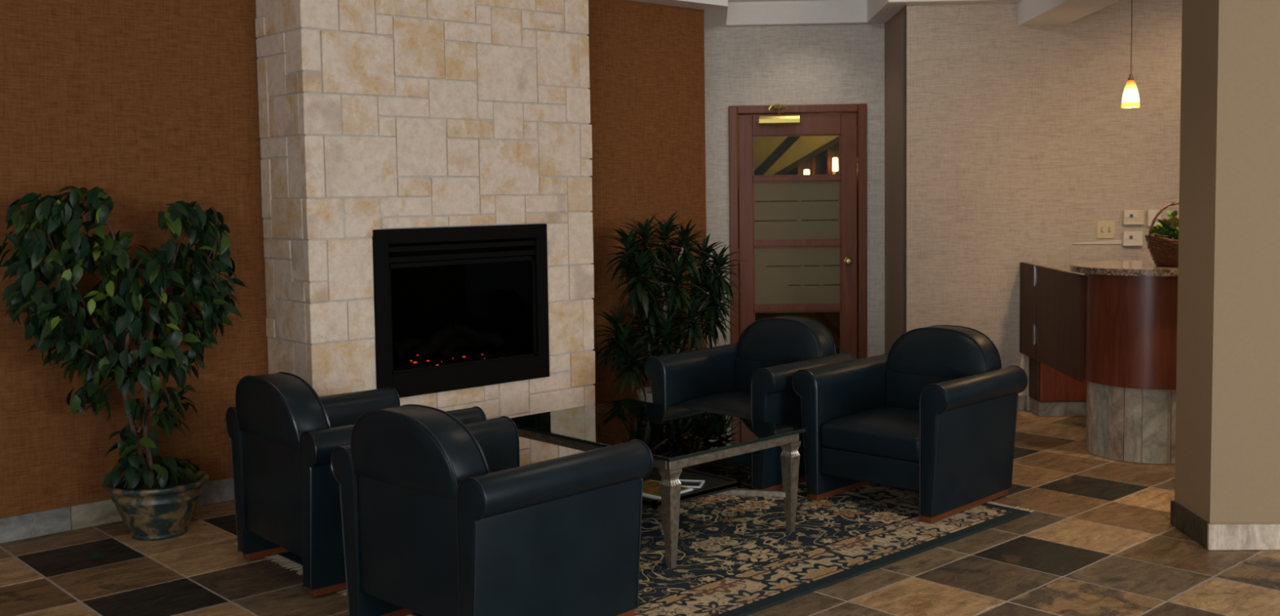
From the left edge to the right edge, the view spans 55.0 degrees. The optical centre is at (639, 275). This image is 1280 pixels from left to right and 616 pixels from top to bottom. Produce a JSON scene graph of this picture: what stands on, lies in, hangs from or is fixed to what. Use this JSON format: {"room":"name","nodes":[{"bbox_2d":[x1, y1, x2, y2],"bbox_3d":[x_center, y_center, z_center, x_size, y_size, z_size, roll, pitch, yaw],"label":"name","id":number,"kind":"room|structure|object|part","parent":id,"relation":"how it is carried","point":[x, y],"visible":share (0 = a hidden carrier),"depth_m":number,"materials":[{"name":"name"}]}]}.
{"room":"hotel lobby","nodes":[
{"label":"hotel lobby","id":0,"kind":"room"},
{"bbox_2d":[0,0,707,518],"bbox_3d":[-2.558,-0.342,5.674,8.065,3.000,0.120,-4,5,-42],"label":"wall","id":1,"kind":"structure","parent":0,"point":[151,104],"depth_m":5.89,"materials":[{"name":"brown paint"}]},
{"bbox_2d":[0,477,234,543],"bbox_3d":[-2.491,1.102,5.721,8.065,0.112,0.016,-4,5,-42],"label":"baseboard","id":2,"kind":"structure","parent":1,"relation":"attached to","point":[32,525],"depth_m":5.62,"materials":[{"name":"tile"}]},
{"bbox_2d":[0,348,1279,615],"bbox_3d":[1.495,1.198,4.894,12.800,0.081,13.178,-4,5,-42],"label":"floor","id":3,"kind":"structure","parent":0,"point":[1099,538],"depth_m":4.91,"materials":[{"name":"tile"}]},
{"bbox_2d":[90,552,105,559],"bbox_3d":[-2.271,1.176,5.155,0.030,0.032,0.081,1,4,21],"label":"fallen leaf","id":4,"kind":"object","parent":3,"relation":"on","point":[97,556],"visible":1,"depth_m":5.15,"materials":[{"name":"green plant"}]},
{"bbox_2d":[0,186,245,541],"bbox_3d":[-2.244,0.385,5.463,1.108,1.570,0.637,-4,5,-38],"label":"potted ficus","id":5,"kind":"object","parent":3,"relation":"on","point":[158,501],"visible":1,"depth_m":5.36,"materials":[{"name":"plant"}]},
{"bbox_3d":[-2.343,0.359,5.309,0.024,0.158,0.228,1,4,26],"label":"stem","id":6,"kind":"part","parent":5,"relation":"part of","materials":[{"name":"brown plant"}]},
{"bbox_3d":[-2.368,0.333,5.373,0.422,1.251,0.056,-4,5,-42],"label":"stem","id":7,"kind":"part","parent":5,"relation":"part of","materials":[{"name":"brown plant"}]},
{"bbox_3d":[-2.288,0.310,5.428,0.043,1.292,0.214,2,5,32],"label":"stem","id":8,"kind":"part","parent":5,"relation":"part of","materials":[{"name":"brown plant"}]},
{"bbox_3d":[-2.201,0.476,5.564,0.030,0.150,0.244,2,5,32],"label":"stem","id":9,"kind":"part","parent":5,"relation":"part of","materials":[{"name":"brown plant"}]},
{"bbox_3d":[-2.229,-0.036,5.506,0.024,0.109,0.183,1,4,27],"label":"stem","id":10,"kind":"part","parent":5,"relation":"part of","materials":[{"name":"brown plant"}]},
{"bbox_3d":[-2.171,0.630,5.498,0.157,0.140,0.020,-2,4,-18],"label":"stem","id":11,"kind":"part","parent":5,"relation":"part of","materials":[{"name":"brown plant"}]},
{"bbox_3d":[-2.134,0.335,5.562,0.030,1.205,0.274,2,5,37],"label":"stem","id":12,"kind":"part","parent":5,"relation":"part of","materials":[{"name":"brown plant"}]},
{"bbox_3d":[-2.042,0.012,5.585,0.242,0.341,0.028,-3,4,-30],"label":"stem","id":13,"kind":"part","parent":5,"relation":"part of","materials":[{"name":"brown plant"}]},
{"bbox_2d":[104,469,208,541],"bbox_3d":[-2.171,1.040,5.538,0.440,0.250,0.440,-4,5,-42],"label":"pot","id":14,"kind":"object","parent":3,"relation":"on","point":[157,508],"depth_m":5.41,"materials":[{"name":"multicoloured ceramic"}]},
{"bbox_2d":[254,0,595,466],"bbox_3d":[-1.082,-0.369,6.608,1.790,2.888,0.503,-4,5,-42],"label":"fireplace","id":15,"kind":"object","parent":3,"relation":"on","point":[426,165],"visible":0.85,"depth_m":6.36,"materials":[{"name":"beige stone"}]},
{"bbox_3d":[-0.923,0.196,6.482,0.930,0.556,0.016,-4,5,-42],"label":"glass frame","id":16,"kind":"part","parent":15,"relation":"part of","materials":[{"name":"black glass"}]},
{"bbox_2d":[234,461,1033,615],"bbox_3d":[0.032,1.130,5.545,2.921,0.008,2.210,-4,5,-42],"label":"rug","id":17,"kind":"object","parent":3,"relation":"on","point":[736,555],"visible":0.29,"depth_m":5.22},
{"bbox_2d":[225,372,486,596],"bbox_3d":[-1.189,0.773,5.051,0.787,0.803,0.853,-4,5,-40],"label":"armchair","id":18,"kind":"object","parent":17,"relation":"on","point":[284,436],"visible":0.63,"depth_m":4.73,"materials":[{"name":"black leather"}]},
{"bbox_3d":[-1.427,0.849,4.854,0.060,0.426,0.562,-4,5,-40],"label":"panel","id":19,"kind":"part","parent":18,"relation":"part of","materials":[{"name":"black leather"}]},
{"bbox_3d":[-1.418,0.519,4.844,0.198,0.255,0.576,-4,5,-40],"label":"backrest","id":20,"kind":"part","parent":18,"relation":"part of","materials":[{"name":"black leather"}]},
{"bbox_3d":[-1.400,0.828,5.338,0.746,0.601,0.141,-4,5,-40],"label":"arm","id":21,"kind":"part","parent":18,"relation":"part of","materials":[{"name":"black leather"}]},
{"bbox_3d":[-0.944,0.858,4.801,0.746,0.601,0.141,-4,5,-40],"label":"arm","id":22,"kind":"part","parent":18,"relation":"part of","materials":[{"name":"black leather"}]},
{"bbox_2d":[330,404,653,615],"bbox_3d":[-0.530,0.817,4.275,0.853,0.803,0.787,3,5,43],"label":"armchair","id":23,"kind":"object","parent":17,"relation":"on","point":[441,514],"visible":1,"depth_m":4.02,"materials":[{"name":"black leather"}]},
{"bbox_3d":[-0.745,0.893,4.053,0.562,0.426,0.060,3,5,43],"label":"panel","id":24,"kind":"part","parent":23,"relation":"part of","materials":[{"name":"black leather"}]},
{"bbox_3d":[-0.737,0.564,4.044,0.576,0.255,0.198,3,5,43],"label":"backrest","id":25,"kind":"part","parent":23,"relation":"part of","materials":[{"name":"black leather"}]},
{"bbox_3d":[-0.771,0.873,4.537,0.141,0.601,0.746,3,5,43],"label":"arm","id":26,"kind":"part","parent":23,"relation":"part of","materials":[{"name":"black leather"}]},
{"bbox_3d":[-0.260,0.899,4.052,0.141,0.601,0.746,3,5,43],"label":"arm","id":27,"kind":"part","parent":23,"relation":"part of","materials":[{"name":"black leather"}]},
{"bbox_2d":[510,399,805,568],"bbox_3d":[0.030,0.898,5.535,0.828,0.456,1.163,-4,5,-42],"label":"coffee table","id":28,"kind":"object","parent":17,"relation":"on","point":[677,438],"visible":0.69,"depth_m":5.39,"materials":[{"name":"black glass"}]},
{"bbox_3d":[0.027,0.678,5.520,0.828,0.015,1.163,-4,5,-42],"label":"glass","id":29,"kind":"part","parent":28,"relation":"part of","materials":[{"name":"clear glass"}]},
{"bbox_2d":[642,480,693,499],"bbox_3d":[0.065,0.927,5.320,0.255,0.013,0.210,3,5,43],"label":"magazine","id":30,"kind":"object","parent":28,"relation":"on","point":[651,488],"visible":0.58,"depth_m":5.29,"materials":[{"name":"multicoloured paper"}]},
{"bbox_3d":[0.123,0.967,4.899,0.067,0.400,0.067,-4,5,-42],"label":"leg","id":31,"kind":"part","parent":28,"relation":"part of","materials":[{"name":"silver metal"}]},
{"bbox_2d":[642,466,740,509],"bbox_3d":[0.030,0.930,5.537,0.524,0.033,0.660,-4,5,-42],"label":"shelf","id":32,"kind":"object","parent":28,"relation":"attached to","point":[713,484],"depth_m":5.44,"materials":[{"name":"black paint"}]},
{"bbox_2d":[679,479,704,488],"bbox_3d":[0.198,0.920,5.432,0.160,0.007,0.120,0,4,12],"label":"booklet","id":33,"kind":"object","parent":28,"relation":"on","point":[686,483],"visible":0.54,"depth_m":5.44,"materials":[{"name":"white paper"}]},
{"bbox_3d":[0.660,0.926,5.392,0.067,0.400,0.067,-4,5,-42],"label":"leg","id":34,"kind":"part","parent":28,"relation":"part of","materials":[{"name":"silver metal"}]},
{"bbox_2d":[644,315,856,490],"bbox_3d":[0.603,0.648,6.534,0.853,0.803,0.787,3,5,42],"label":"armchair","id":35,"kind":"object","parent":17,"relation":"on","point":[750,378],"visible":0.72,"depth_m":6.51,"materials":[{"name":"black leather"}]},
{"bbox_3d":[0.329,0.708,6.760,0.141,0.601,0.746,3,5,42],"label":"arm","id":36,"kind":"part","parent":35,"relation":"part of","materials":[{"name":"black leather"}]},
{"bbox_2d":[671,391,751,419],"bbox_3d":[0.538,0.716,6.465,0.558,0.154,0.566,3,5,42],"label":"seat cushion","id":37,"kind":"object","parent":35,"relation":"on","point":[731,403],"depth_m":6.39,"materials":[{"name":"black leather"}]},
{"bbox_3d":[0.382,0.872,6.300,0.562,0.135,0.073,3,5,42],"label":"rail","id":38,"kind":"part","parent":35,"relation":"part of","materials":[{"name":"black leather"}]},
{"bbox_3d":[0.797,0.360,6.733,0.576,0.255,0.198,3,5,42],"label":"backrest","id":39,"kind":"part","parent":35,"relation":"part of","materials":[{"name":"black leather"}]},
{"bbox_3d":[0.852,0.732,6.287,0.141,0.601,0.746,3,5,42],"label":"arm","id":40,"kind":"part","parent":35,"relation":"part of","materials":[{"name":"black leather"}]},
{"bbox_2d":[792,324,1027,524],"bbox_3d":[1.321,0.676,5.973,0.853,0.803,0.787,3,5,44],"label":"armchair","id":41,"kind":"object","parent":17,"relation":"on","point":[934,415],"visible":1,"depth_m":5.85,"materials":[{"name":"black leather"}]},
{"bbox_3d":[1.054,0.735,6.207,0.141,0.601,0.746,3,5,44],"label":"arm","id":42,"kind":"part","parent":41,"relation":"part of","materials":[{"name":"black leather"}]},
{"bbox_2d":[820,407,919,462],"bbox_3d":[1.254,0.744,5.906,0.558,0.154,0.566,3,5,44],"label":"seat cushion","id":43,"kind":"object","parent":41,"relation":"on","point":[876,434],"depth_m":5.76,"materials":[{"name":"black leather"}]},
{"bbox_3d":[1.091,0.899,5.746,0.562,0.135,0.073,3,5,44],"label":"rail","id":44,"kind":"part","parent":41,"relation":"part of","materials":[{"name":"black leather"}]},
{"bbox_3d":[1.522,0.388,6.165,0.576,0.255,0.198,3,5,44],"label":"backrest","id":45,"kind":"part","parent":41,"relation":"part of","materials":[{"name":"black leather"}]},
{"bbox_3d":[1.561,0.761,5.718,0.141,0.601,0.746,3,5,44],"label":"arm","id":46,"kind":"part","parent":41,"relation":"part of","materials":[{"name":"black leather"}]},
{"bbox_2d":[593,210,745,403],"bbox_3d":[0.184,0.298,7.577,1.242,1.390,0.646,-4,5,-42],"label":"dracaena","id":47,"kind":"object","parent":3,"relation":"on","point":[637,266],"visible":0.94,"depth_m":7.49,"materials":[{"name":"plant"}]},
{"bbox_2d":[636,386,653,403],"bbox_3d":[0.139,0.850,7.615,0.316,0.285,0.316,-4,5,-42],"label":"pot","id":48,"kind":"object","parent":47,"relation":"on","point":[648,392],"depth_m":7.53,"materials":[{"name":"grey ceramic"}]},
{"bbox_2d":[737,115,839,339],"bbox_3d":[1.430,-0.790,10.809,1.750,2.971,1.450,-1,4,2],"label":"door glass","id":49,"kind":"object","parent":3,"relation":"on","point":[784,155],"depth_m":10.46,"materials":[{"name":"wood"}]},
{"bbox_3d":[1.414,-0.962,10.467,1.750,1.080,0.007,-1,4,2],"label":"panel","id":50,"kind":"part","parent":49,"relation":"part of","materials":[{"name":"glass"}]},
{"bbox_3d":[1.351,-0.681,10.433,0.022,0.487,0.040,-1,4,2],"label":"post","id":51,"kind":"part","parent":49,"relation":"part of","materials":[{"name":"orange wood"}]},
{"bbox_2d":[804,168,809,174],"bbox_3d":[1.402,-0.852,10.367,0.051,0.086,0.068,-3,4,-24],"label":"wall lamp","id":52,"kind":"object","parent":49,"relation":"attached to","point":[806,171],"visible":0.41,"depth_m":10.34,"materials":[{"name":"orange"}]},
{"bbox_3d":[1.476,-0.718,10.425,0.022,0.558,0.040,-1,4,2],"label":"post","id":53,"kind":"part","parent":49,"relation":"part of","materials":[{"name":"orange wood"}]},
{"bbox_3d":[1.600,-0.755,10.418,0.022,0.630,0.040,-1,4,2],"label":"post","id":54,"kind":"part","parent":49,"relation":"part of","materials":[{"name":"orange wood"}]},
{"bbox_2d":[831,157,838,174],"bbox_3d":[1.641,-0.920,10.352,0.051,0.146,0.068,-3,4,-24],"label":"wall lamp","id":55,"kind":"object","parent":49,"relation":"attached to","point":[835,160],"visible":0.95,"depth_m":10.32,"materials":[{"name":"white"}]},
{"bbox_2d":[1028,357,1086,416],"bbox_3d":[3.415,0.551,8.125,1.600,0.719,0.234,-1,4,2],"label":"base cabinet","id":56,"kind":"object","parent":3,"relation":"on","point":[1051,393],"visible":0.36,"depth_m":8.06,"materials":[{"name":"brown wood"}]},
{"bbox_3d":[3.414,0.519,8.013,1.588,0.600,0.015,-1,4,2],"label":"panel","id":57,"kind":"part","parent":56,"relation":"part of","materials":[{"name":"brown wood"}]},
{"bbox_2d":[1070,260,1177,464],"bbox_3d":[3.946,0.458,6.872,3.012,1.060,0.824,-1,4,2],"label":"reception desk","id":58,"kind":"object","parent":3,"relation":"on","point":[1131,340],"visible":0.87,"depth_m":6.66,"materials":[{"name":"brown wood"}]},
{"bbox_2d":[1145,201,1178,266],"bbox_3d":[2.969,-0.230,6.746,0.362,0.354,0.362,-1,4,2],"label":"basket","id":59,"kind":"object","parent":58,"relation":"on","point":[1159,257],"visible":0.5,"depth_m":6.68,"materials":[{"name":"red wicker"}]},
{"bbox_2d":[1145,210,1178,263],"bbox_3d":[2.978,-0.213,6.749,0.395,0.296,0.333,-1,4,2],"label":"plant","id":60,"kind":"object","parent":59,"relation":"on","point":[1171,232],"visible":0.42,"depth_m":6.71,"materials":[{"name":"green plant"}]},
{"bbox_3d":[2.968,-0.277,6.743,0.355,0.259,0.022,-1,4,2],"label":"handle","id":61,"kind":"part","parent":59,"relation":"part of","materials":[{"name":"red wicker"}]},
{"bbox_2d":[728,0,831,2],"bbox_3d":[2.056,-1.739,4.040,12.800,0.100,11.400,-4,5,-42],"label":"ceiling","id":62,"kind":"structure","parent":0,"point":[729,1],"depth_m":8.98,"materials":[{"name":"white paint"}]},
{"bbox_2d":[1017,0,1120,26],"bbox_3d":[2.595,-1.712,6.630,0.312,0.317,2.980,-1,4,2],"label":"beam","id":63,"kind":"structure","parent":62,"relation":"attached to","point":[1030,12],"depth_m":7.63,"materials":[{"name":"white paint"}]},
{"bbox_2d":[1121,0,1139,107],"bbox_3d":[2.720,-1.409,6.796,0.120,0.950,0.120,-4,5,-42],"label":"pendant lamp","id":64,"kind":"object","parent":62,"relation":"hanging from","point":[1131,99],"visible":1,"depth_m":6.79,"materials":[{"name":"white glass"}]},
{"bbox_3d":[2.725,-1.010,6.823,0.097,0.150,0.097,-4,5,-42],"label":"lamp shade","id":65,"kind":"part","parent":64,"relation":"part of","materials":[{"name":"white glass"}]},
{"bbox_3d":[2.719,-1.500,6.790,0.006,0.766,0.005,-2,4,-13],"label":"cord","id":66,"kind":"part","parent":64,"relation":"part of","materials":[{"name":"black plastic"}]},
{"bbox_2d":[737,226,839,348],"bbox_3d":[1.539,-0.801,11.631,4.200,3.000,0.100,-1,4,2],"label":"wall","id":67,"kind":"structure","parent":0,"point":[833,317],"depth_m":11.66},
{"bbox_2d":[704,23,884,357],"bbox_3d":[1.167,-0.636,9.260,1.563,3.000,0.120,-1,4,2],"label":"wall","id":68,"kind":"structure","parent":0,"point":[839,64],"depth_m":9.15,"materials":[{"name":"grey paint"}]},
{"bbox_2d":[728,103,866,359],"bbox_3d":[1.189,-0.205,9.254,1.025,2.140,0.168,-1,4,2],"label":"door","id":69,"kind":"structure","parent":68,"relation":"in","point":[842,242],"depth_m":9.23,"materials":[{"name":"red wood"}]},
{"bbox_2d":[758,103,799,125],"bbox_3d":[1.022,-1.187,9.067,0.296,0.166,0.174,-1,4,2],"label":"door closer","id":70,"kind":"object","parent":69,"relation":"attached to","point":[780,120],"depth_m":8.99,"materials":[{"name":"gold metal"}]},
{"bbox_3d":[1.022,-1.224,9.078,0.014,0.094,0.142,-1,4,2],"label":"arm","id":71,"kind":"part","parent":70,"relation":"part of","materials":[{"name":"gold metal"}]},
{"bbox_3d":[1.021,-1.138,9.026,0.296,0.074,0.086,-1,4,2],"label":"lamp shade","id":72,"kind":"part","parent":70,"relation":"part of","materials":[{"name":"gold metal"}]},
{"bbox_3d":[1.559,-0.108,9.193,0.056,0.056,0.062,-1,4,2],"label":"knob","id":73,"kind":"part","parent":69,"relation":"part of","materials":[{"name":"gold metal"}]},
{"bbox_2d":[627,0,1022,27],"bbox_3d":[2.646,-1.912,8.440,6.730,0.165,1.845,-1,4,-6],"label":"ceiling","id":74,"kind":"structure","parent":0,"point":[717,13],"depth_m":9.00,"materials":[{"name":"white paint"}]},
{"bbox_2d":[884,4,906,353],"bbox_3d":[1.867,-0.608,8.702,0.120,3.000,0.938,-1,4,2],"label":"wall","id":75,"kind":"structure","parent":0,"point":[894,34],"depth_m":8.70,"materials":[{"name":"brown paint"}]},
{"bbox_2d":[903,0,1182,410],"bbox_3d":[3.944,-0.604,8.205,4.313,3.000,0.120,-1,4,2],"label":"wall","id":76,"kind":"structure","parent":0,"point":[1020,140],"depth_m":8.18,"materials":[{"name":"beige paint"}]},
{"bbox_2d":[1017,395,1026,410],"bbox_3d":[2.208,0.866,8.309,0.803,0.102,0.014,-1,4,2],"label":"baseboard","id":77,"kind":"structure","parent":76,"relation":"attached to","point":[1022,400],"depth_m":8.29,"materials":[{"name":"tile"}]},
{"bbox_2d":[1019,262,1084,382],"bbox_3d":[2.528,0.258,7.608,0.038,0.607,1.297,-1,4,2],"label":"gate","id":78,"kind":"object","parent":76,"relation":"attached to","point":[1052,301],"visible":1,"depth_m":7.49,"materials":[{"name":"brown wood"}]},
{"bbox_3d":[2.554,0.227,8.060,0.022,0.606,0.389,-1,4,2],"label":"hinge post","id":79,"kind":"part","parent":78,"relation":"part of","materials":[{"name":"brown wood"}]},
{"bbox_2d":[1072,240,1121,244],"bbox_3d":[3.048,-0.222,8.204,0.328,0.028,0.006,-1,4,2],"label":"cable cover","id":80,"kind":"object","parent":76,"relation":"attached to","point":[1115,242],"visible":1,"depth_m":8.20,"materials":[{"name":"white plastic"}]},
{"bbox_2d":[1097,221,1115,239],"bbox_3d":[3.106,-0.304,8.189,0.117,0.117,0.020,-1,4,2],"label":"light switch","id":81,"kind":"object","parent":76,"relation":"attached to","point":[1105,229],"visible":1,"depth_m":8.19,"materials":[{"name":"beige plastic"}]},
{"bbox_2d":[1122,231,1142,246],"bbox_3d":[3.279,-0.244,8.178,0.128,0.096,0.034,-1,4,2],"label":"thermostat","id":82,"kind":"object","parent":76,"relation":"attached to","point":[1129,238],"visible":1,"depth_m":8.16,"materials":[{"name":"white plastic"}]},
{"bbox_3d":[3.259,-0.264,8.164,0.083,0.046,0.004,-1,4,2],"label":"panel","id":83,"kind":"part","parent":82,"relation":"part of","materials":[{"name":"white plastic"}]},
{"bbox_2d":[1122,210,1144,225],"bbox_3d":[3.280,-0.385,8.169,0.134,0.097,0.034,-1,4,2],"label":"thermostat","id":84,"kind":"object","parent":76,"relation":"attached to","point":[1129,217],"visible":1,"depth_m":8.15,"materials":[{"name":"beige plastic"}]},
{"bbox_3d":[3.259,-0.405,8.155,0.088,0.046,0.004,-1,4,2],"label":"panel","id":85,"kind":"part","parent":84,"relation":"part of","materials":[{"name":"white plastic"}]},
{"bbox_2d":[1146,209,1160,226],"bbox_3d":[3.418,-0.381,8.170,0.086,0.110,0.022,-1,4,2],"label":"wall box","id":86,"kind":"object","parent":76,"relation":"attached to","point":[1151,214],"visible":0.59,"depth_m":8.16,"materials":[{"name":"white plastic"}]},
{"bbox_3d":[3.418,-0.380,8.160,0.070,0.090,0.003,-1,4,2],"label":"panel","id":87,"kind":"part","parent":86,"relation":"part of","materials":[{"name":"white plastic"}]},
{"bbox_2d":[1174,0,1279,524],"bbox_3d":[3.260,-0.387,5.136,1.830,3.000,0.373,-1,4,2],"label":"pillar","id":88,"kind":"structure","parent":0,"point":[1227,462],"depth_m":5.04,"materials":[{"name":"beige paint"}]},
{"bbox_2d":[1169,500,1279,550],"bbox_3d":[3.272,1.056,5.227,1.844,0.108,0.406,-1,4,2],"label":"baseboard","id":89,"kind":"structure","parent":88,"relation":"attached to","point":[1211,536],"depth_m":5.06,"materials":[{"name":"tile"}]}
]}

